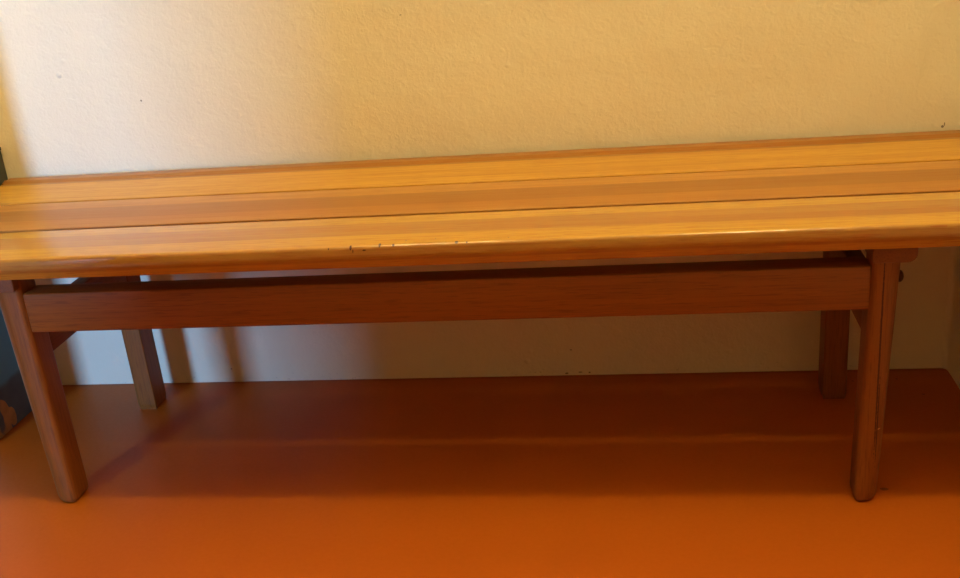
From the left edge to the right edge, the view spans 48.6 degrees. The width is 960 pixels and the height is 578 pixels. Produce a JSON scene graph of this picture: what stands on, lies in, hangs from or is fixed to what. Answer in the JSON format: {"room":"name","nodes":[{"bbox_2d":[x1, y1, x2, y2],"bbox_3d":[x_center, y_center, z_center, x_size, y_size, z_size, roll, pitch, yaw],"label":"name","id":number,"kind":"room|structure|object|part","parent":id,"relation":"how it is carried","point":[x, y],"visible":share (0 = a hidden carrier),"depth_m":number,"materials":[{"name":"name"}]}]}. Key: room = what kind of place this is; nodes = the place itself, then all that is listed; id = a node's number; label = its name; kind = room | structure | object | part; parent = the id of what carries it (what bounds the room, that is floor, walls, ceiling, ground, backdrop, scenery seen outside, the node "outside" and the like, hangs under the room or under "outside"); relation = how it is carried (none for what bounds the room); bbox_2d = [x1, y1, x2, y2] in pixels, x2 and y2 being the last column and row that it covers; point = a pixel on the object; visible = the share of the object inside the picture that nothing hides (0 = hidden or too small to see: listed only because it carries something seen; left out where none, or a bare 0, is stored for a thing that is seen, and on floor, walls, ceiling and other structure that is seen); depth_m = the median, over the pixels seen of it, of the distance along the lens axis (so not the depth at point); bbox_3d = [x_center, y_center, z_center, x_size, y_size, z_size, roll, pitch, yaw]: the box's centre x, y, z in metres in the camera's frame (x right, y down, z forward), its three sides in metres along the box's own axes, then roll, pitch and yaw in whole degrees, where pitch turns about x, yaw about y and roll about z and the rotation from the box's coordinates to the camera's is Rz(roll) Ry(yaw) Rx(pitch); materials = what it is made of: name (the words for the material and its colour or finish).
{"room":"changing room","nodes":[
{"label":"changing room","id":0,"kind":"room"},
{"bbox_2d":[0,0,959,384],"bbox_3d":[-0.639,-1.001,1.704,3.013,2.500,0.120,-2,21,9],"label":"wall","id":1,"kind":"structure","parent":0,"point":[87,86],"depth_m":1.85,"materials":[{"name":"paint"}]},
{"bbox_2d":[0,368,959,577],"bbox_3d":[-0.210,0.775,0.558,4.093,0.060,3.420,-2,21,9],"label":"floor","id":2,"kind":"structure","parent":0,"point":[712,474],"depth_m":1.67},
{"bbox_2d":[0,147,31,438],"bbox_3d":[-0.883,0.010,1.937,0.005,0.491,0.246,-2,21,9],"label":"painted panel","id":3,"kind":"object","parent":2,"relation":"on","point":[15,405],"visible":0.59,"depth_m":1.97,"materials":[{"name":"grey paint"}]},
{"bbox_2d":[0,130,959,501],"bbox_3d":[-0.057,0.052,1.710,1.672,0.438,0.464,-2,21,9],"label":"bench","id":4,"kind":"object","parent":2,"relation":"on","point":[889,196],"visible":1,"depth_m":1.52,"materials":[{"name":"brown wood"}]},
{"bbox_3d":[-0.686,0.152,1.657,0.056,0.395,0.051,-2,21,9],"label":"leg","id":5,"kind":"part","parent":4,"relation":"part of","materials":[{"name":"brown wood"}]},
{"bbox_3d":[-0.665,0.019,1.776,0.027,0.064,0.274,-2,21,9],"label":"rail","id":6,"kind":"part","parent":4,"relation":"part of","materials":[{"name":"brown wood"}]},
{"bbox_3d":[-0.641,0.035,1.953,0.041,0.395,0.049,-2,21,9],"label":"leg","id":7,"kind":"part","parent":4,"relation":"part of","materials":[{"name":"brown wood"}]},
{"bbox_3d":[-0.078,0.011,1.516,1.210,0.062,0.041,-2,21,9],"label":"rail","id":8,"kind":"part","parent":4,"relation":"part of","materials":[{"name":"brown wood"}]},
{"bbox_3d":[0.592,-0.004,1.764,0.042,0.395,0.047,-2,21,9],"label":"leg","id":9,"kind":"part","parent":4,"relation":"part of","materials":[{"name":"brown wood"}]},
{"bbox_3d":[0.560,-0.020,1.590,0.028,0.064,0.274,-2,21,9],"label":"rail","id":10,"kind":"part","parent":4,"relation":"part of","materials":[{"name":"brown wood"}]},
{"bbox_3d":[0.547,0.114,1.468,0.050,0.395,0.047,-2,21,9],"label":"leg","id":11,"kind":"part","parent":4,"relation":"part of","materials":[{"name":"brown wood"}]},
{"bbox_2d":[940,122,959,388],"bbox_3d":[0.566,-0.422,-0.089,0.130,2.500,3.300,-2,21,9],"label":"wall","id":12,"kind":"structure","parent":0,"point":[950,354],"depth_m":1.83,"materials":[{"name":"paint"}]}
]}

